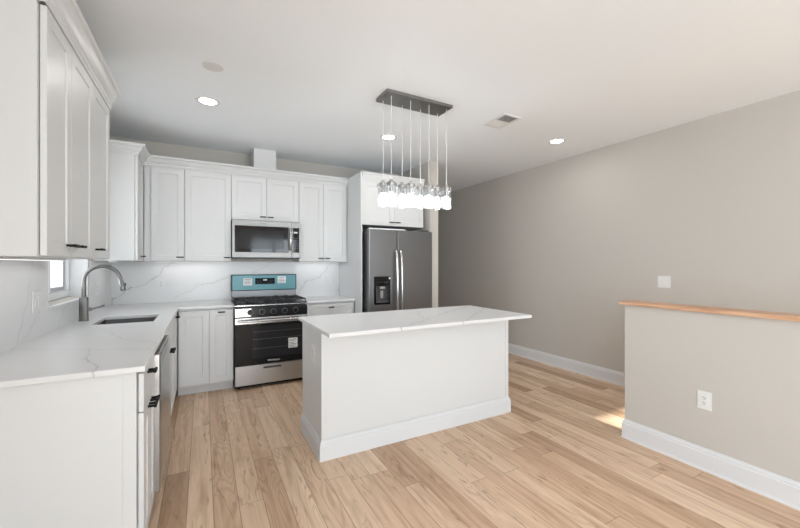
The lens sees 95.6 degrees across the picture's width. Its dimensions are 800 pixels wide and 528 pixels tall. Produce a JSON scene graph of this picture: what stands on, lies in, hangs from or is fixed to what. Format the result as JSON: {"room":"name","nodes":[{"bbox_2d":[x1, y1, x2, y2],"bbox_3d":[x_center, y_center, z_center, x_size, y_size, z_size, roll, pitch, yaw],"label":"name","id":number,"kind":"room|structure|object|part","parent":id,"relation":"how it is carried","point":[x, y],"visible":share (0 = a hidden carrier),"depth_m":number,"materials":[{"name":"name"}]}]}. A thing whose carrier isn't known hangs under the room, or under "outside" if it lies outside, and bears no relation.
{"room":"kitchen","nodes":[
{"label":"kitchen","id":0,"kind":"room"},
{"bbox_2d":[48,259,92,305],"bbox_3d":[-0.943,-0.005,-0.250,0.165,2.700,9.460,0,0,-28],"label":"wall","id":1,"kind":"structure","parent":0,"point":[65,299],"depth_m":2.76,"materials":[{"name":"grey paint"}]},
{"bbox_2d":[0,0,79,256],"bbox_3d":[-1.571,-0.542,1.469,0.363,1.025,0.322,0,0,-28],"label":"upper cabinet","id":2,"kind":"object","parent":1,"relation":"attached to","point":[35,52],"visible":1,"depth_m":1.38,"materials":[{"name":"white paint"}]},
{"bbox_3d":[-1.457,-0.520,1.543,0.020,0.974,0.298,0,0,-28],"label":"door","id":3,"kind":"part","parent":2,"relation":"part of","materials":[{"name":"white paint"}]},
{"bbox_3d":[-1.481,-0.083,1.645,0.036,0.012,0.068,0,0,-28],"label":"cabinet pull","id":4,"kind":"part","parent":2,"relation":"part of","materials":[{"name":"black metal"}]},
{"bbox_2d":[0,260,110,353],"bbox_3d":[-2.357,0.201,2.543,0.011,0.460,2.959,0,0,-28],"label":"backsplash","id":5,"kind":"structure","parent":1,"relation":"attached to","point":[19,279],"depth_m":2.04,"materials":[{"name":"stone"}]},
{"bbox_2d":[32,290,40,312],"bbox_3d":[-2.110,0.217,2.111,0.009,0.120,0.118,0,0,-28],"label":"light switch","id":6,"kind":"object","parent":5,"relation":"attached to","point":[36,295],"visible":1,"depth_m":2.09,"materials":[{"name":"white plastic"}]},
{"bbox_2d":[20,36,109,258],"bbox_3d":[-1.839,-0.542,1.962,0.363,1.025,0.796,0,0,-28],"label":"upper cabinet","id":7,"kind":"object","parent":1,"relation":"attached to","point":[90,114],"visible":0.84,"depth_m":1.95,"materials":[{"name":"white paint"}]},
{"bbox_2d":[0,257,65,260],"bbox_3d":[-1.819,-0.024,1.800,0.024,0.011,0.900,0,0,-28],"label":"light","id":8,"kind":"object","parent":7,"relation":"attached to","point":[1,258],"visible":1,"depth_m":1.73,"materials":[{"name":"white plastic"}]},
{"bbox_3d":[-1.619,-0.520,1.841,0.020,0.974,0.370,0,0,-28],"label":"door","id":9,"kind":"part","parent":7,"relation":"part of","materials":[{"name":"white paint"}]},
{"bbox_3d":[-1.805,-0.520,2.183,0.020,0.974,0.403,0,0,-28],"label":"door","id":10,"kind":"part","parent":7,"relation":"part of","materials":[{"name":"white paint"}]},
{"bbox_2d":[48,259,87,300],"bbox_3d":[-2.517,-0.318,2.659,0.162,1.175,0.925,0,0,-28],"label":"window","id":11,"kind":"structure","parent":1,"relation":"in","point":[64,277],"depth_m":3.00,"materials":[{"name":"white plastic"}]},
{"bbox_3d":[-2.567,-0.318,2.632,0.033,1.065,0.825,0,0,-28],"label":"sash","id":12,"kind":"part","parent":11,"relation":"part of","materials":[{"name":"white plastic"}]},
{"bbox_3d":[-2.571,-0.318,2.630,0.004,1.075,0.825,0,0,-28],"label":"pane","id":13,"kind":"part","parent":11,"relation":"part of","materials":[{"name":"clear glass"}]},
{"bbox_2d":[48,295,91,309],"bbox_3d":[-2.489,0.281,2.674,0.137,0.022,0.965,0,0,-28],"label":"window sill","id":14,"kind":"structure","parent":1,"relation":"attached to","point":[59,305],"depth_m":2.51,"materials":[{"name":"stone"}]},
{"bbox_2d":[40,0,120,110],"bbox_3d":[-1.758,-1.081,1.823,0.375,0.144,1.215,0,0,-28],"label":"crown molding","id":15,"kind":"structure","parent":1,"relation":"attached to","point":[68,14],"depth_m":1.79,"materials":[{"name":"white paint"}]},
{"bbox_2d":[93,153,145,260],"bbox_3d":[-2.661,-0.542,3.478,0.363,1.025,0.372,0,0,-28],"label":"upper cabinet","id":16,"kind":"object","parent":1,"relation":"attached to","point":[126,171],"visible":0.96,"depth_m":3.34,"materials":[{"name":"white paint"}]},
{"bbox_3d":[-2.542,-0.520,3.541,0.020,0.974,0.362,0,0,-28],"label":"door","id":17,"kind":"part","parent":16,"relation":"part of","materials":[{"name":"white paint"}]},
{"bbox_2d":[110,139,424,186],"bbox_3d":[-1.292,-1.060,4.158,3.421,0.102,0.477,0,0,-28],"label":"crown molding","id":18,"kind":"structure","parent":16,"relation":"attached to","point":[140,150],"depth_m":4.09,"materials":[{"name":"white paint"}]},
{"bbox_2d":[78,297,88,320],"bbox_3d":[-2.399,0.341,2.754,0.062,0.180,0.062,0,0,-28],"label":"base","id":19,"kind":"object","parent":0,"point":[83,301],"depth_m":2.73,"materials":[{"name":"silver metal"}]},
{"bbox_2d":[110,136,398,381],"bbox_3d":[-1.570,-0.005,4.723,3.475,2.700,0.120,0,0,-28],"label":"wall","id":20,"kind":"structure","parent":0,"point":[154,148],"depth_m":4.40,"materials":[{"name":"grey paint"}]},
{"bbox_2d":[144,165,184,260],"bbox_3d":[-2.531,-0.542,3.923,0.359,1.025,0.363,0,0,-28],"label":"upper cabinet","id":21,"kind":"object","parent":20,"relation":"attached to","point":[164,188],"visible":0.93,"depth_m":3.80,"materials":[{"name":"white paint"}]},
{"bbox_2d":[185,170,230,261],"bbox_3d":[-2.173,-0.542,4.117,0.450,1.025,0.363,0,0,-28],"label":"upper cabinet","id":22,"kind":"object","parent":20,"relation":"attached to","point":[207,194],"visible":0.94,"depth_m":3.99,"materials":[{"name":"white paint"}]},
{"bbox_2d":[155,261,223,261],"bbox_3d":[-2.366,-0.024,4.109,0.680,0.011,0.024,0,0,-28],"label":"light","id":23,"kind":"object","parent":22,"relation":"attached to","point":[155,261],"visible":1,"depth_m":4.09,"materials":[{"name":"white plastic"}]},
{"bbox_2d":[111,261,338,304],"bbox_3d":[-1.950,0.201,4.441,2.513,0.460,0.011,0,0,-28],"label":"backsplash","id":24,"kind":"structure","parent":20,"relation":"attached to","point":[184,281],"depth_m":4.22,"materials":[{"name":"stone"}]},
{"bbox_2d":[157,278,164,288],"bbox_3d":[-2.661,0.220,4.043,0.074,0.116,0.009,0,0,-28],"label":"wall outlet","id":25,"kind":"object","parent":24,"relation":"attached to","point":[160,282],"visible":1,"depth_m":4.04,"materials":[{"name":"white plastic"}]},
{"bbox_2d":[251,148,275,168],"bbox_3d":[-1.667,-1.206,4.427,0.252,0.297,0.304,0,0,-28],"label":"duct cover","id":26,"kind":"object","parent":20,"relation":"attached to","point":[261,158],"visible":0.58,"depth_m":4.29,"materials":[{"name":"white paint"}]},
{"bbox_2d":[231,175,298,222],"bbox_3d":[-1.642,-0.781,4.405,0.754,0.548,0.363,0,0,-28],"label":"upper cabinet","id":27,"kind":"object","parent":20,"relation":"attached to","point":[252,198],"visible":0.97,"depth_m":4.27,"materials":[{"name":"white paint"}]},
{"bbox_3d":[-1.743,-0.758,4.197,0.375,0.497,0.020,0,0,-28],"label":"door","id":28,"kind":"part","parent":27,"relation":"part of","materials":[{"name":"white paint"}]},
{"bbox_2d":[231,219,299,258],"bbox_3d":[-1.614,-0.279,4.354,0.750,0.438,0.458,0,0,-28],"label":"microwave oven","id":29,"kind":"object","parent":27,"relation":"attached to","point":[250,239],"visible":0.99,"depth_m":4.19,"materials":[{"name":"grey metal"}]},
{"bbox_3d":[-1.255,-0.286,4.370,0.103,0.424,0.036,0,0,-28],"label":"keypad panel","id":30,"kind":"part","parent":29,"relation":"part of","materials":[{"name":"silver metal"}]},
{"bbox_3d":[-1.411,-0.758,4.377,0.373,0.497,0.020,0,0,-28],"label":"door","id":31,"kind":"part","parent":27,"relation":"part of","materials":[{"name":"white paint"}]},
{"bbox_2d":[293,182,346,261],"bbox_3d":[-1.035,-0.542,4.735,0.623,1.025,0.363,0,0,-28],"label":"upper cabinet","id":32,"kind":"object","parent":20,"relation":"attached to","point":[322,208],"visible":0.98,"depth_m":4.60,"materials":[{"name":"white paint"}]},
{"bbox_3d":[-1.109,-0.520,4.541,0.306,0.974,0.020,0,0,-28],"label":"door","id":33,"kind":"part","parent":32,"relation":"part of","materials":[{"name":"white paint"}]},
{"bbox_2d":[300,262,336,262],"bbox_3d":[-1.074,-0.024,4.810,0.500,0.011,0.024,0,0,-28],"label":"light","id":34,"kind":"object","parent":32,"relation":"attached to","point":[300,262],"visible":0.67,"depth_m":4.78,"materials":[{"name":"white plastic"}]},
{"bbox_3d":[-0.837,-0.520,4.688,0.306,0.974,0.020,0,0,-28],"label":"door","id":35,"kind":"part","parent":32,"relation":"part of","materials":[{"name":"white paint"}]},
{"bbox_2d":[362,180,422,230],"bbox_3d":[-0.249,-0.766,4.906,0.872,0.578,0.809,0,0,-28],"label":"upper cabinet","id":36,"kind":"object","parent":20,"relation":"attached to","point":[375,214],"visible":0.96,"depth_m":4.56,"materials":[{"name":"white paint"}]},
{"bbox_3d":[-0.269,-0.744,4.487,0.430,0.527,0.020,0,0,-28],"label":"door","id":37,"kind":"part","parent":36,"relation":"part of","materials":[{"name":"white paint"}]},
{"bbox_3d":[0.112,-0.744,4.694,0.430,0.527,0.020,0,0,-28],"label":"door","id":38,"kind":"part","parent":36,"relation":"part of","materials":[{"name":"white paint"}]},
{"bbox_2d":[399,160,437,307],"bbox_3d":[-0.150,-0.005,5.880,0.125,2.700,2.520,0,0,-28],"label":"wall","id":39,"kind":"structure","parent":0,"point":[428,169],"depth_m":4.78,"materials":[{"name":"grey paint"}]},
{"bbox_2d":[76,0,799,194],"bbox_3d":[0.921,-1.412,1.621,5.235,0.125,11.270,0,0,-28],"label":"ceiling","id":40,"kind":"structure","parent":0,"point":[300,80],"depth_m":2.56,"materials":[{"name":"white paint"}]},
{"bbox_2d":[195,96,219,105],"bbox_3d":[-1.598,-1.352,3.018,0.184,0.006,0.184,0,0,-28],"label":"recessed light","id":41,"kind":"object","parent":40,"relation":"in","point":[209,101],"visible":1,"depth_m":3.01,"materials":[{"name":"white plastic"}]},
{"bbox_2d":[380,134,396,139],"bbox_3d":[-0.122,-1.352,3.874,0.184,0.006,0.184,0,0,-28],"label":"recessed light","id":42,"kind":"object","parent":40,"relation":"in","point":[386,136],"visible":0.91,"depth_m":3.87,"materials":[{"name":"white plastic"}]},
{"bbox_2d":[376,88,452,206],"bbox_3d":[0.132,-0.908,3.042,0.638,0.892,0.212,0,0,-28],"label":"pendant chandelier","id":43,"kind":"object","parent":40,"relation":"hanging from","point":[391,97],"visible":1,"depth_m":3.03,"materials":[{"name":"silver metal"}]},
{"bbox_2d":[377,180,388,203],"bbox_3d":[-0.138,-0.579,2.963,0.084,0.210,0.084,0,0,-28],"label":"glass jar","id":44,"kind":"object","parent":43,"relation":"on","point":[382,184],"depth_m":2.95,"materials":[{"name":"white glass"}]},
{"bbox_2d":[385,179,396,202],"bbox_3d":[-0.070,-0.567,2.875,0.102,0.210,0.084,0,0,-28],"label":"glass jar","id":45,"kind":"object","parent":43,"relation":"on","point":[390,183],"depth_m":2.86,"materials":[{"name":"white glass"}]},
{"bbox_3d":[-0.070,-0.999,2.875,0.008,0.664,0.006,0,0,-28],"label":"pendant cord","id":46,"kind":"part","parent":43,"relation":"part of","materials":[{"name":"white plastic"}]},
{"bbox_2d":[396,182,407,204],"bbox_3d":[0.018,-0.583,3.048,0.102,0.210,0.084,0,0,-28],"label":"glass jar","id":47,"kind":"object","parent":43,"relation":"on","point":[402,186],"depth_m":3.03,"materials":[{"name":"white glass"}]},
{"bbox_3d":[0.018,-1.007,3.048,0.008,0.648,0.006,0,0,-28],"label":"pendant cord","id":48,"kind":"part","parent":43,"relation":"part of","materials":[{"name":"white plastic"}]},
{"bbox_3d":[0.087,-1.001,2.960,0.009,0.660,0.006,0,0,-28],"label":"pendant cord","id":49,"kind":"part","parent":43,"relation":"part of","materials":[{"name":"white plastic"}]},
{"bbox_2d":[406,181,414,203],"bbox_3d":[0.087,-0.571,2.960,0.090,0.210,0.084,0,0,-28],"label":"glass jar","id":50,"kind":"object","parent":43,"relation":"on","point":[410,185],"depth_m":2.94,"materials":[{"name":"white glass"}]},
{"bbox_3d":[0.175,-1.009,3.133,0.008,0.644,0.006,0,0,-28],"label":"pendant cord","id":51,"kind":"part","parent":43,"relation":"part of","materials":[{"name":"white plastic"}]},
{"bbox_2d":[416,184,424,205],"bbox_3d":[0.175,-0.587,3.133,0.096,0.210,0.084,0,0,-28],"label":"glass jar","id":52,"kind":"object","parent":43,"relation":"on","point":[420,202],"depth_m":3.12,"materials":[{"name":"white glass"}]},
{"bbox_2d":[425,183,432,205],"bbox_3d":[0.243,-0.575,3.045,0.084,0.210,0.098,0,0,-28],"label":"glass jar","id":53,"kind":"object","parent":43,"relation":"on","point":[428,187],"depth_m":3.03,"materials":[{"name":"white glass"}]},
{"bbox_3d":[0.331,-1.011,3.218,0.009,0.640,0.006,0,0,-28],"label":"pendant cord","id":54,"kind":"part","parent":43,"relation":"part of","materials":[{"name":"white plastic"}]},
{"bbox_2d":[433,185,441,206],"bbox_3d":[0.331,-0.591,3.218,0.084,0.210,0.094,0,0,-28],"label":"glass jar","id":55,"kind":"object","parent":43,"relation":"on","point":[437,189],"depth_m":3.20,"materials":[{"name":"white glass"}]},
{"bbox_3d":[0.400,-1.005,3.130,0.009,0.652,0.006,0,0,-28],"label":"pendant cord","id":56,"kind":"part","parent":43,"relation":"part of","materials":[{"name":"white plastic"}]},
{"bbox_2d":[442,184,450,206],"bbox_3d":[0.400,-0.579,3.130,0.084,0.210,0.102,0,0,-28],"label":"glass jar","id":57,"kind":"object","parent":43,"relation":"on","point":[446,203],"depth_m":3.11,"materials":[{"name":"white glass"}]},
{"bbox_2d":[483,113,521,128],"bbox_3d":[0.967,-1.351,3.438,0.210,0.008,0.290,0,0,-28],"label":"ceiling vent","id":58,"kind":"object","parent":40,"relation":"in","point":[505,119],"visible":1,"depth_m":3.43,"materials":[{"name":"white plastic"}]},
{"bbox_2d":[548,138,565,143],"bbox_3d":[1.727,-1.352,3.998,0.184,0.006,0.184,0,0,-28],"label":"recessed light","id":59,"kind":"object","parent":40,"relation":"in","point":[557,140],"visible":1,"depth_m":4.00,"materials":[{"name":"white plastic"}]},
{"bbox_2d":[148,353,799,527],"bbox_3d":[0.921,1.405,1.621,5.235,0.120,11.270,0,0,-28],"label":"floor","id":60,"kind":"structure","parent":0,"point":[239,458],"depth_m":2.33,"materials":[{"name":"brown wood"}]},
{"bbox_2d":[0,373,136,527],"bbox_3d":[-1.396,0.901,1.406,0.612,0.888,0.026,0,0,-28],"label":"end panel","id":61,"kind":"object","parent":60,"relation":"on","point":[68,449],"visible":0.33,"depth_m":1.44,"materials":[{"name":"white paint"}]},
{"bbox_2d":[137,356,159,527],"bbox_3d":[-1.472,0.901,1.610,0.671,0.888,0.402,0,0,-28],"label":"base cabinet","id":62,"kind":"object","parent":60,"relation":"on","point":[146,400],"visible":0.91,"depth_m":1.63,"materials":[{"name":"white paint"}]},
{"bbox_2d":[0,300,233,387],"bbox_3d":[-1.851,0.444,2.808,1.151,0.025,2.973,0,0,-28],"label":"countertop","id":63,"kind":"structure","parent":62,"relation":"on","point":[75,350],"depth_m":1.85,"materials":[{"name":"stone"}]},
{"bbox_2d":[78,264,125,320],"bbox_3d":[-2.298,0.217,2.809,0.292,0.428,0.062,0,0,-28],"label":"kitchen faucet","id":64,"kind":"object","parent":63,"relation":"on","point":[84,309],"visible":1,"depth_m":2.75,"materials":[{"name":"silver metal"}]},
{"bbox_3d":[-2.332,0.336,2.791,0.102,0.047,0.026,0,0,-28],"label":"lever","id":65,"kind":"part","parent":64,"relation":"part of","materials":[{"name":"silver metal"}]},
{"bbox_3d":[-2.299,0.128,2.804,0.250,0.249,0.028,0,0,-27],"label":"spout","id":66,"kind":"part","parent":64,"relation":"part of","materials":[{"name":"silver metal"}]},
{"bbox_2d":[97,317,156,324],"bbox_3d":[-2.132,0.554,2.848,0.418,0.194,0.508,0,0,-28],"label":"sink","id":67,"kind":"object","parent":63,"relation":"in","point":[147,319],"visible":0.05,"depth_m":3.04,"materials":[{"name":"silver metal"}]},
{"bbox_3d":[-1.174,0.944,1.666,0.020,0.587,0.192,0,0,-28],"label":"door","id":68,"kind":"part","parent":62,"relation":"part of","materials":[{"name":"white paint"}]},
{"bbox_3d":[-1.220,0.561,1.751,0.020,0.168,0.386,0,0,-28],"label":"drawer","id":69,"kind":"part","parent":62,"relation":"part of","materials":[{"name":"white paint"}]},
{"bbox_3d":[-1.266,0.944,1.837,0.020,0.587,0.192,0,0,-28],"label":"door","id":70,"kind":"part","parent":62,"relation":"part of","materials":[{"name":"white paint"}]},
{"bbox_3d":[-1.164,0.500,1.707,0.036,0.012,0.068,0,0,-28],"label":"cabinet pull","id":71,"kind":"part","parent":62,"relation":"part of","materials":[{"name":"black metal"}]},
{"bbox_3d":[-1.174,0.667,1.725,0.036,0.012,0.068,0,0,-28],"label":"cabinet pull","id":72,"kind":"part","parent":62,"relation":"part of","materials":[{"name":"black metal"}]},
{"bbox_3d":[-1.217,0.667,1.804,0.036,0.012,0.068,0,0,-28],"label":"cabinet pull","id":73,"kind":"part","parent":62,"relation":"part of","materials":[{"name":"black metal"}]},
{"bbox_2d":[154,335,171,492],"bbox_3d":[-1.687,0.911,2.075,0.634,0.868,0.639,0,0,-28],"label":"dishwasher","id":74,"kind":"object","parent":60,"relation":"on","point":[162,425],"visible":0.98,"depth_m":2.00,"materials":[{"name":"grey metal"}]},
{"bbox_2d":[165,319,175,414],"bbox_3d":[-2.069,0.901,2.709,0.671,0.888,0.863,0,0,-28],"label":"base cabinet","id":75,"kind":"object","parent":60,"relation":"on","point":[170,331],"visible":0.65,"depth_m":3.06,"materials":[{"name":"white paint"}]},
{"bbox_3d":[-1.806,0.561,2.832,0.020,0.168,0.819,0,0,-28],"label":"drawer","id":76,"kind":"part","parent":75,"relation":"part of","materials":[{"name":"white paint"}]},
{"bbox_3d":[-1.905,0.944,3.012,0.020,0.587,0.408,0,0,-28],"label":"door","id":77,"kind":"part","parent":75,"relation":"part of","materials":[{"name":"white paint"}]},
{"bbox_2d":[173,313,179,399],"bbox_3d":[-2.376,0.901,3.275,0.671,0.888,0.421,0,0,-28],"label":"base cabinet","id":78,"kind":"object","parent":60,"relation":"on","point":[176,316],"visible":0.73,"depth_m":3.49,"materials":[{"name":"white paint"}]},
{"bbox_3d":[-2.117,0.944,3.405,0.020,0.587,0.397,0,0,-28],"label":"door","id":79,"kind":"part","parent":78,"relation":"part of","materials":[{"name":"white paint"}]},
{"bbox_3d":[-2.117,0.561,3.405,0.020,0.168,0.397,0,0,-28],"label":"drawer","id":80,"kind":"part","parent":78,"relation":"part of","materials":[{"name":"white paint"}]},
{"bbox_2d":[178,307,232,395],"bbox_3d":[-2.129,0.901,3.987,0.510,0.888,0.634,0,0,-28],"label":"base cabinet","id":81,"kind":"object","parent":60,"relation":"on","point":[205,336],"visible":0.95,"depth_m":3.74,"materials":[{"name":"white paint"}]},
{"bbox_3d":[-2.096,0.857,3.697,0.270,0.760,0.020,0,0,-28],"label":"door","id":82,"kind":"part","parent":81,"relation":"part of","materials":[{"name":"white paint"}]},
{"bbox_3d":[-1.877,0.857,3.816,0.222,0.760,0.020,0,0,-28],"label":"door","id":83,"kind":"part","parent":81,"relation":"part of","materials":[{"name":"white paint"}]},
{"bbox_2d":[231,274,306,388],"bbox_3d":[-1.540,0.737,4.251,0.767,1.216,0.702,0,0,-28],"label":"gas range","id":84,"kind":"object","parent":60,"relation":"on","point":[267,329],"visible":0.95,"depth_m":4.02,"materials":[{"name":"silver metal"}]},
{"bbox_3d":[-1.687,0.226,4.521,0.763,0.194,0.087,0,0,-28],"label":"panel","id":85,"kind":"part","parent":84,"relation":"part of","materials":[{"name":"teal plastic"}]},
{"bbox_3d":[-1.413,1.198,4.016,0.751,0.205,0.028,0,0,-28],"label":"storage drawer","id":86,"kind":"part","parent":84,"relation":"part of","materials":[{"name":"silver metal"}]},
{"bbox_2d":[231,297,306,306],"bbox_3d":[-1.554,0.440,4.277,0.767,0.019,0.630,0,0,-28],"label":"cooktop","id":87,"kind":"object","parent":84,"relation":"in","point":[290,302],"depth_m":4.06,"materials":[{"name":"black metal"}]},
{"bbox_2d":[235,316,304,366],"bbox_3d":[-1.396,0.841,3.985,0.759,0.492,0.098,0,0,-28],"label":"oven","id":88,"kind":"object","parent":84,"relation":"in","point":[260,341],"depth_m":3.97,"materials":[{"name":"black glass"}]},
{"bbox_3d":[-1.416,0.520,4.023,0.763,0.106,0.058,0,0,-28],"label":"control panel","id":89,"kind":"part","parent":84,"relation":"part of","materials":[{"name":"silver metal"}]},
{"bbox_3d":[-1.410,0.611,4.011,0.759,0.067,0.040,0,0,-28],"label":"door rail","id":90,"kind":"part","parent":84,"relation":"part of","materials":[{"name":"silver metal"}]},
{"bbox_2d":[306,301,353,315],"bbox_3d":[-0.961,0.901,4.621,0.596,0.888,0.634,0,0,-28],"label":"base cabinet","id":91,"kind":"object","parent":60,"relation":"on","point":[343,307],"visible":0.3,"depth_m":4.37,"materials":[{"name":"white paint"}]},
{"bbox_2d":[302,295,354,302],"bbox_3d":[-0.964,0.444,4.629,0.601,0.025,0.620,0,0,-28],"label":"countertop","id":92,"kind":"structure","parent":91,"relation":"on","point":[330,298],"depth_m":4.49,"materials":[{"name":"stone"}]},
{"bbox_2d":[339,171,361,312],"bbox_3d":[-0.649,0.117,4.703,0.020,2.456,0.787,0,0,-28],"label":"panel","id":93,"kind":"object","parent":60,"relation":"on","point":[350,272],"visible":0.4,"depth_m":4.53,"materials":[{"name":"white paint"}]},
{"bbox_2d":[362,228,431,312],"bbox_3d":[-0.145,0.448,4.768,0.886,1.755,0.881,0,0,-28],"label":"refrigerator","id":94,"kind":"object","parent":60,"relation":"on","point":[396,263],"visible":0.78,"depth_m":4.40,"materials":[{"name":"grey metal"}]},
{"bbox_2d":[301,320,510,461],"bbox_3d":[0.089,0.901,3.144,1.765,0.888,0.602,0,0,-28],"label":"kitchen island","id":95,"kind":"object","parent":60,"relation":"on","point":[361,393],"visible":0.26,"depth_m":2.79,"materials":[{"name":"white paint"}]},
{"bbox_2d":[311,345,314,362],"bbox_3d":[-0.637,0.655,2.656,0.009,0.118,0.078,0,0,-28],"label":"wall outlet","id":96,"kind":"object","parent":95,"relation":"attached to","point":[312,346],"visible":1,"depth_m":2.64,"materials":[{"name":"white plastic"}]},
{"bbox_3d":[0.103,1.275,3.119,1.765,0.140,0.545,0,0,-28],"label":"island baseboard","id":97,"kind":"part","parent":95,"relation":"part of","materials":[{"name":"white paint"}]},
{"bbox_2d":[298,305,531,337],"bbox_3d":[0.145,0.444,3.017,1.768,0.025,0.825,0,0,-28],"label":"island countertop","id":98,"kind":"structure","parent":95,"relation":"on","point":[350,324],"depth_m":2.82,"materials":[{"name":"stone"}]},
{"bbox_2d":[438,90,799,372],"bbox_3d":[3.133,-0.005,2.906,0.120,2.700,11.120,0,0,-28],"label":"wall","id":99,"kind":"structure","parent":0,"point":[710,204],"depth_m":3.96,"materials":[{"name":"grey paint"}]},
{"bbox_2d":[508,343,624,386],"bbox_3d":[3.101,1.272,2.821,0.019,0.145,11.000,0,0,-28],"label":"baseboard","id":100,"kind":"structure","parent":99,"relation":"attached to","point":[612,376],"depth_m":4.56,"materials":[{"name":"white paint"}]},
{"bbox_2d":[658,276,670,287],"bbox_3d":[2.655,0.180,3.650,0.009,0.118,0.116,0,0,-28],"label":"light switch","id":101,"kind":"object","parent":99,"relation":"attached to","point":[663,281],"visible":1,"depth_m":3.65,"materials":[{"name":"white plastic"}]},
{"bbox_2d":[625,305,799,481],"bbox_3d":[2.573,0.830,1.422,0.120,1.030,3.245,0,0,-28],"label":"wall","id":102,"kind":"structure","parent":0,"point":[750,366],"depth_m":2.29,"materials":[{"name":"grey paint"}]},
{"bbox_2d":[697,390,711,410],"bbox_3d":[1.986,0.890,2.368,0.009,0.118,0.078,0,0,-28],"label":"wall outlet","id":103,"kind":"object","parent":102,"relation":"attached to","point":[704,399],"visible":1,"depth_m":2.36,"materials":[{"name":"white plastic"}]},
{"bbox_2d":[701,395,706,405],"bbox_3d":[1.984,0.890,2.367,0.002,0.066,0.033,0,0,-28],"label":"receptacle","id":104,"kind":"object","parent":103,"relation":"attached to","point":[703,397],"depth_m":2.37,"materials":[{"name":"grey plastic"}]},
{"bbox_2d":[619,300,799,321],"bbox_3d":[2.570,0.302,1.427,0.174,0.026,3.297,0,0,-28],"label":"trim","id":105,"kind":"structure","parent":102,"relation":"attached to","point":[705,309],"depth_m":2.31,"materials":[{"name":"brown wood"}]},
{"bbox_2d":[621,418,799,509],"bbox_3d":[2.560,1.272,1.426,0.139,0.145,3.264,0,0,-28],"label":"baseboard","id":106,"kind":"structure","parent":102,"relation":"attached to","point":[784,490],"depth_m":2.29,"materials":[{"name":"white paint"}]}
]}

